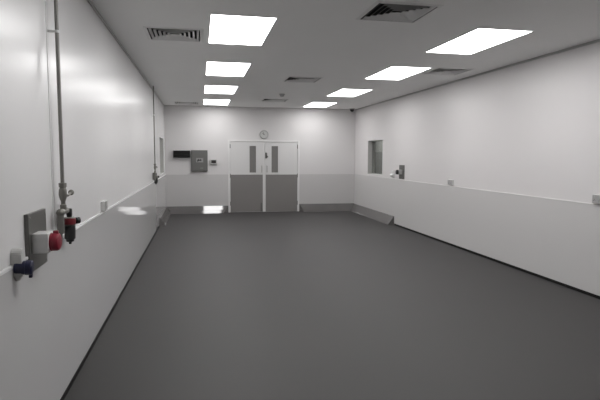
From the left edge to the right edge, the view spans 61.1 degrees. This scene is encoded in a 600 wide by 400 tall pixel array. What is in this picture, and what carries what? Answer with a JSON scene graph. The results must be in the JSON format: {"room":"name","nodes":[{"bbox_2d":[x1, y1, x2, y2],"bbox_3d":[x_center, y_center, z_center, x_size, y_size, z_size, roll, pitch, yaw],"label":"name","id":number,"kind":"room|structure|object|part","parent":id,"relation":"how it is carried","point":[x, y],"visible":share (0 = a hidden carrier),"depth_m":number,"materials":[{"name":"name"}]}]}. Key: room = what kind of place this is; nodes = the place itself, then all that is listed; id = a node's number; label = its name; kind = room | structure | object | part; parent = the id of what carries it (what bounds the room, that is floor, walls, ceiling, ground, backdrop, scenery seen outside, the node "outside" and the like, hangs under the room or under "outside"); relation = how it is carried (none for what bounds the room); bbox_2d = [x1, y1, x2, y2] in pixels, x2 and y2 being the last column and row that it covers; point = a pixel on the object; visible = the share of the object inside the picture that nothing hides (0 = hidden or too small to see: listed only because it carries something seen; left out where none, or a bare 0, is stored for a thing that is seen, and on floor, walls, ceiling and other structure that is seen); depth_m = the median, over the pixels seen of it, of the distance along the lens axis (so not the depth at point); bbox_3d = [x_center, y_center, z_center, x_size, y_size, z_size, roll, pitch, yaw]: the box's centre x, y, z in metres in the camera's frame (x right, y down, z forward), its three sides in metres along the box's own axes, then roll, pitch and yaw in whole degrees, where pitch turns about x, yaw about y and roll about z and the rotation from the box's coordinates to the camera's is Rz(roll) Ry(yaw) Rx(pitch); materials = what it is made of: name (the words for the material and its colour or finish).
{"room":"clean room","nodes":[
{"label":"clean room","id":0,"kind":"room"},
{"bbox_2d":[0,0,165,399],"bbox_3d":[-2.270,-0.423,6.330,0.214,2.903,15.324,-1,5,-11],"label":"wall","id":1,"kind":"structure","parent":0,"point":[50,320],"depth_m":3.52,"materials":[{"name":"white paint"}]},
{"bbox_2d":[10,248,33,280],"bbox_3d":[-1.362,0.315,2.499,0.095,0.159,0.076,-1,5,-11],"label":"power socket","id":2,"kind":"object","parent":1,"relation":"attached to","point":[21,267],"visible":0.99,"depth_m":2.47,"materials":[{"name":"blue plastic"}]},
{"bbox_2d":[24,209,47,270],"bbox_3d":[-1.463,0.220,2.824,0.025,0.314,0.312,-1,5,-11],"label":"plate","id":3,"kind":"object","parent":1,"relation":"attached to","point":[35,221],"visible":0.75,"depth_m":2.76,"materials":[{"name":"grey metal"}]},
{"bbox_2d":[32,230,61,253],"bbox_3d":[-1.378,0.225,2.779,0.130,0.116,0.115,-1,5,-11],"label":"power socket","id":4,"kind":"object","parent":3,"relation":"attached to","point":[42,241],"visible":1,"depth_m":2.73,"materials":[{"name":"white plastic"}]},
{"bbox_2d":[47,0,80,243],"bbox_3d":[-1.512,-0.647,3.207,0.110,1.898,0.278,0,5,1],"label":"air line","id":5,"kind":"object","parent":1,"relation":"attached to","point":[66,226],"visible":0.97,"depth_m":3.18,"materials":[{"name":"grey metal"}]},
{"bbox_3d":[-1.522,0.084,3.354,0.036,0.056,0.036,-1,5,-11],"label":"adjusting knob","id":6,"kind":"part","parent":5,"relation":"part of","materials":[{"name":"black plastic"}]},
{"bbox_2d":[64,226,75,243],"bbox_3d":[-1.523,0.230,3.367,0.070,0.122,0.070,-1,5,-11],"label":"bowl","id":7,"kind":"object","parent":5,"relation":"on","point":[70,231],"depth_m":3.34,"materials":[{"name":"black plastic"}]},
{"bbox_3d":[-1.506,-0.043,3.291,0.037,0.042,0.147,0,5,0],"label":"lever","id":8,"kind":"part","parent":5,"relation":"part of","materials":[{"name":"silver metal"}]},
{"bbox_2d":[101,200,107,211],"bbox_3d":[-1.844,0.055,4.792,0.043,0.094,0.130,-1,5,-11],"label":"wall socket","id":9,"kind":"object","parent":1,"relation":"attached to","point":[104,204],"visible":1,"depth_m":4.73,"materials":[{"name":"white plastic"}]},
{"bbox_2d":[60,226,158,399],"bbox_3d":[-1.921,1.117,5.220,0.005,0.034,12.350,-1,5,-11],"label":"baseboard","id":10,"kind":"structure","parent":1,"relation":"attached to","point":[122,291],"depth_m":4.42,"materials":[{"name":"black rubber"}]},
{"bbox_2d":[87,0,163,105],"bbox_3d":[-2.166,-1.856,6.222,0.012,0.028,14.924,-1,5,-11],"label":"trim","id":11,"kind":"structure","parent":1,"relation":"attached to","point":[88,1],"depth_m":5.71,"materials":[{"name":"grey"}]},
{"bbox_2d":[152,86,158,183],"bbox_3d":[-2.828,-1.244,9.862,0.110,1.898,0.278,0,5,1],"label":"air line","id":12,"kind":"object","parent":1,"relation":"attached to","point":[155,176],"visible":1,"depth_m":9.82,"materials":[{"name":"grey metal"}]},
{"bbox_2d":[159,136,163,174],"bbox_3d":[-3.456,-1.087,12.465,0.136,0.894,1.254,-1,5,-11],"label":"window","id":13,"kind":"structure","parent":1,"relation":"in","point":[160,138],"depth_m":13.06,"materials":[{"name":"white"}]},
{"bbox_2d":[164,105,355,206],"bbox_3d":[-1.038,-1.120,14.244,5.309,2.903,0.214,-1,5,-11],"label":"wall","id":14,"kind":"structure","parent":0,"point":[326,137],"depth_m":14.02,"materials":[{"name":"grey paint"}]},
{"bbox_2d":[173,150,189,157],"bbox_3d":[-3.180,-1.233,13.661,0.445,0.192,0.104,-1,5,-11],"label":"wall box","id":15,"kind":"object","parent":14,"relation":"attached to","point":[176,153],"visible":1,"depth_m":13.62,"materials":[{"name":"black plastic"}]},
{"bbox_2d":[191,150,207,170],"bbox_3d":[-2.725,-1.062,13.774,0.437,0.575,0.088,-1,5,-11],"label":"electrical panel","id":16,"kind":"object","parent":14,"relation":"attached to","point":[199,158],"visible":1,"depth_m":13.74,"materials":[{"name":"grey metal"}]},
{"bbox_2d":[209,160,216,163],"bbox_3d":[-2.365,-1.036,13.867,0.204,0.134,0.050,-1,5,-11],"label":"controller","id":17,"kind":"object","parent":14,"relation":"attached to","point":[210,161],"visible":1,"depth_m":13.85,"materials":[{"name":"grey plastic"}]},
{"bbox_2d":[230,142,264,211],"bbox_3d":[-1.459,-0.631,14.094,0.961,1.940,0.110,-1,5,-11],"label":"door","id":18,"kind":"structure","parent":14,"relation":"in","point":[247,159],"depth_m":14.09,"materials":[{"name":"grey laminate"}]},
{"bbox_3d":[-1.479,-0.187,14.127,0.894,1.036,0.003,-1,5,-11],"label":"kick plate","id":19,"kind":"part","parent":18,"relation":"part of","materials":[{"name":"grey metal"}]},
{"bbox_3d":[-1.311,-1.129,14.096,0.179,0.735,0.008,-1,5,-11],"label":"vision pane","id":20,"kind":"part","parent":18,"relation":"part of","materials":[{"name":"grey glass"}]},
{"bbox_2d":[228,140,299,212],"bbox_3d":[-1.007,-0.663,14.233,1.995,1.995,0.128,-1,5,-11],"label":"trim","id":21,"kind":"structure","parent":14,"relation":"attached to","point":[229,141],"depth_m":14.05,"materials":[{"name":"white"}]},
{"bbox_2d":[260,130,267,138],"bbox_3d":[-0.996,-1.812,14.077,0.244,0.244,0.036,-1,5,-11],"label":"wall clock","id":22,"kind":"object","parent":14,"relation":"attached to","point":[263,134],"visible":1,"depth_m":14.06,"materials":[{"name":"grey plastic"}]},
{"bbox_2d":[265,142,297,211],"bbox_3d":[-0.523,-0.644,14.278,0.936,1.940,0.110,-1,5,-11],"label":"door","id":23,"kind":"structure","parent":14,"relation":"in","point":[281,175],"depth_m":14.27,"materials":[{"name":"grey laminate"}]},
{"bbox_3d":[-0.708,-1.137,14.215,0.183,0.735,0.008,-1,5,-11],"label":"vision pane","id":24,"kind":"part","parent":23,"relation":"part of","materials":[{"name":"grey glass"}]},
{"bbox_3d":[-0.519,-0.199,14.316,0.895,1.036,0.003,-1,5,-11],"label":"kick plate","id":25,"kind":"part","parent":23,"relation":"part of","materials":[{"name":"grey metal"}]},
{"bbox_2d":[64,211,599,399],"bbox_3d":[0.419,1.062,6.996,5.709,0.150,15.324,-1,5,-11],"label":"floor","id":26,"kind":"structure","parent":0,"point":[279,305],"depth_m":4.91,"materials":[{"name":"grey plastic"}]},
{"bbox_2d":[159,206,170,225],"bbox_3d":[-3.310,0.377,12.545,0.132,0.200,2.492,-1,5,-11],"label":"kerb","id":27,"kind":"object","parent":26,"relation":"on","point":[164,217],"visible":1,"depth_m":12.06,"materials":[{"name":"grey"}]},
{"bbox_2d":[167,206,227,213],"bbox_3d":[-2.787,0.268,13.847,1.664,0.192,0.132,-1,5,-11],"label":"kerb","id":28,"kind":"object","parent":26,"relation":"on","point":[173,209],"visible":0.88,"depth_m":13.83,"materials":[{"name":"grey"}]},
{"bbox_2d":[299,203,353,211],"bbox_3d":[0.786,0.212,14.553,1.620,0.210,0.125,-1,5,-11],"label":"kerb","id":29,"kind":"object","parent":26,"relation":"on","point":[333,206],"visible":0.94,"depth_m":14.54,"materials":[{"name":"grey"}]},
{"bbox_2d":[351,204,393,224],"bbox_3d":[1.805,0.339,13.238,0.132,0.200,3.112,-1,5,-11],"label":"kerb","id":30,"kind":"object","parent":26,"relation":"on","point":[385,218],"visible":1,"depth_m":12.85,"materials":[{"name":"grey"}]},
{"bbox_2d":[91,0,599,108],"bbox_3d":[0.432,-1.934,6.730,5.709,0.060,15.324,-1,5,-11],"label":"ceiling","id":31,"kind":"structure","parent":0,"point":[307,38],"depth_m":6.02,"materials":[{"name":"paint"}]},
{"bbox_2d":[142,26,203,41],"bbox_3d":[-1.365,-1.906,5.535,0.618,0.220,0.618,-1,5,-11],"label":"ceiling vent","id":32,"kind":"object","parent":31,"relation":"in","point":[152,32],"visible":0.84,"depth_m":5.59,"materials":[{"name":"silver metal"}]},
{"bbox_2d":[173,101,198,104],"bbox_3d":[-2.888,-2.570,12.931,0.618,0.220,0.618,-1,5,-11],"label":"ceiling vent","id":33,"kind":"object","parent":31,"relation":"in","point":[175,102],"visible":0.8,"depth_m":13.01,"materials":[{"name":"silver metal"}]},
{"bbox_2d":[203,99,229,104],"bbox_3d":[-2.093,-2.442,12.701,0.631,0.006,1.266,-1,5,-11],"label":"recessed light","id":34,"kind":"object","parent":31,"relation":"in","point":[205,101],"visible":1,"depth_m":12.74,"materials":[{"name":"white plastic"}]},
{"bbox_2d":[204,85,237,93],"bbox_3d":[-1.609,-2.223,10.258,0.631,0.006,1.266,-1,5,-11],"label":"recessed light","id":35,"kind":"object","parent":31,"relation":"in","point":[216,89],"visible":1,"depth_m":10.20,"materials":[{"name":"white plastic"}]},
{"bbox_2d":[206,61,250,76],"bbox_3d":[-1.125,-2.004,7.815,0.631,0.006,1.266,-1,5,-11],"label":"recessed light","id":36,"kind":"object","parent":31,"relation":"in","point":[212,68],"visible":1,"depth_m":7.71,"materials":[{"name":"white plastic"}]},
{"bbox_2d":[208,14,277,45],"bbox_3d":[-0.646,-1.787,5.398,0.631,0.006,1.266,-1,5,-11],"label":"recessed light","id":37,"kind":"object","parent":31,"relation":"in","point":[223,28],"visible":1,"depth_m":5.30,"materials":[{"name":"white plastic"}]},
{"bbox_2d":[261,98,288,101],"bbox_3d":[-0.601,-2.489,12.143,0.618,0.220,0.618,-1,5,-11],"label":"ceiling vent","id":38,"kind":"object","parent":31,"relation":"in","point":[263,99],"visible":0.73,"depth_m":12.21,"materials":[{"name":"silver metal"}]},
{"bbox_2d":[283,76,323,82],"bbox_3d":[0.042,-2.189,8.797,0.618,0.220,0.618,-1,5,-11],"label":"ceiling vent","id":39,"kind":"object","parent":31,"relation":"in","point":[288,78],"visible":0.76,"depth_m":8.87,"materials":[{"name":"silver metal"}]},
{"bbox_2d":[303,102,335,106],"bbox_3d":[0.504,-2.478,13.233,0.631,0.006,1.266,-1,5,-11],"label":"recessed light","id":40,"kind":"object","parent":31,"relation":"in","point":[313,104],"visible":1,"depth_m":13.14,"materials":[{"name":"white plastic"}]},
{"bbox_2d":[327,89,370,96],"bbox_3d":[1.018,-2.250,10.694,0.631,0.006,1.266,-1,5,-11],"label":"recessed light","id":41,"kind":"object","parent":31,"relation":"in","point":[342,92],"visible":1,"depth_m":10.59,"materials":[{"name":"white plastic"}]},
{"bbox_2d":[365,66,430,79],"bbox_3d":[1.532,-2.020,8.126,0.631,0.006,1.266,-1,5,-11],"label":"recessed light","id":42,"kind":"object","parent":31,"relation":"in","point":[393,72],"visible":1,"depth_m":8.01,"materials":[{"name":"white plastic"}]},
{"bbox_2d":[355,1,443,22],"bbox_3d":[0.895,-1.817,4.650,0.618,0.220,0.618,-1,5,-11],"label":"ceiling vent","id":43,"kind":"object","parent":31,"relation":"in","point":[390,11],"visible":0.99,"depth_m":4.72,"materials":[{"name":"silver metal"}]},
{"bbox_2d":[420,67,472,74],"bbox_3d":[2.283,-2.098,7.879,0.618,0.220,0.618,-1,5,-11],"label":"ceiling vent","id":44,"kind":"object","parent":31,"relation":"in","point":[439,70],"visible":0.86,"depth_m":7.88,"materials":[{"name":"silver metal"}]},
{"bbox_2d":[426,28,532,54],"bbox_3d":[2.011,-1.817,5.870,0.631,0.006,1.266,-1,5,-11],"label":"recessed light","id":45,"kind":"object","parent":31,"relation":"in","point":[479,39],"visible":1,"depth_m":5.76,"materials":[{"name":"white plastic"}]},
{"bbox_2d":[354,42,599,295],"bbox_3d":[3.121,-0.493,7.393,0.214,2.903,15.324,-1,5,-11],"label":"wall","id":46,"kind":"structure","parent":0,"point":[519,145],"depth_m":7.43,"materials":[{"name":"white paint"}]},
{"bbox_2d":[367,139,382,175],"bbox_3d":[1.976,-1.087,13.000,0.136,0.899,1.134,-1,5,-11],"label":"window","id":47,"kind":"structure","parent":46,"relation":"in","point":[370,142],"depth_m":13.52,"materials":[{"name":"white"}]},
{"bbox_2d":[399,165,404,178],"bbox_3d":[2.254,-0.620,11.268,0.013,0.310,0.295,-1,5,-11],"label":"plate","id":48,"kind":"object","parent":46,"relation":"attached to","point":[401,167],"visible":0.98,"depth_m":11.21,"materials":[{"name":"grey metal"}]},
{"bbox_2d":[448,179,453,184],"bbox_3d":[2.682,-0.316,9.054,0.037,0.092,0.170,-1,5,-11],"label":"wall socket","id":49,"kind":"object","parent":46,"relation":"attached to","point":[450,182],"visible":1,"depth_m":9.02,"materials":[{"name":"white plastic"}]},
{"bbox_2d":[355,39,599,109],"bbox_3d":[3.030,-1.924,7.246,0.012,0.028,14.924,-1,5,-11],"label":"trim","id":50,"kind":"structure","parent":46,"relation":"attached to","point":[597,40],"depth_m":7.45,"materials":[{"name":"grey"}]},
{"bbox_2d":[394,223,599,298],"bbox_3d":[3.313,1.074,5.962,0.005,0.036,11.780,-1,5,-11],"label":"baseboard","id":51,"kind":"structure","parent":46,"relation":"attached to","point":[456,246],"depth_m":7.24,"materials":[{"name":"black plastic"}]},
{"bbox_2d":[592,194,599,203],"bbox_3d":[3.344,-0.008,5.692,0.047,0.100,0.150,-1,5,-11],"label":"wall socket","id":52,"kind":"object","parent":46,"relation":"attached to","point":[595,198],"visible":1,"depth_m":5.71,"materials":[{"name":"white plastic"}]}
]}

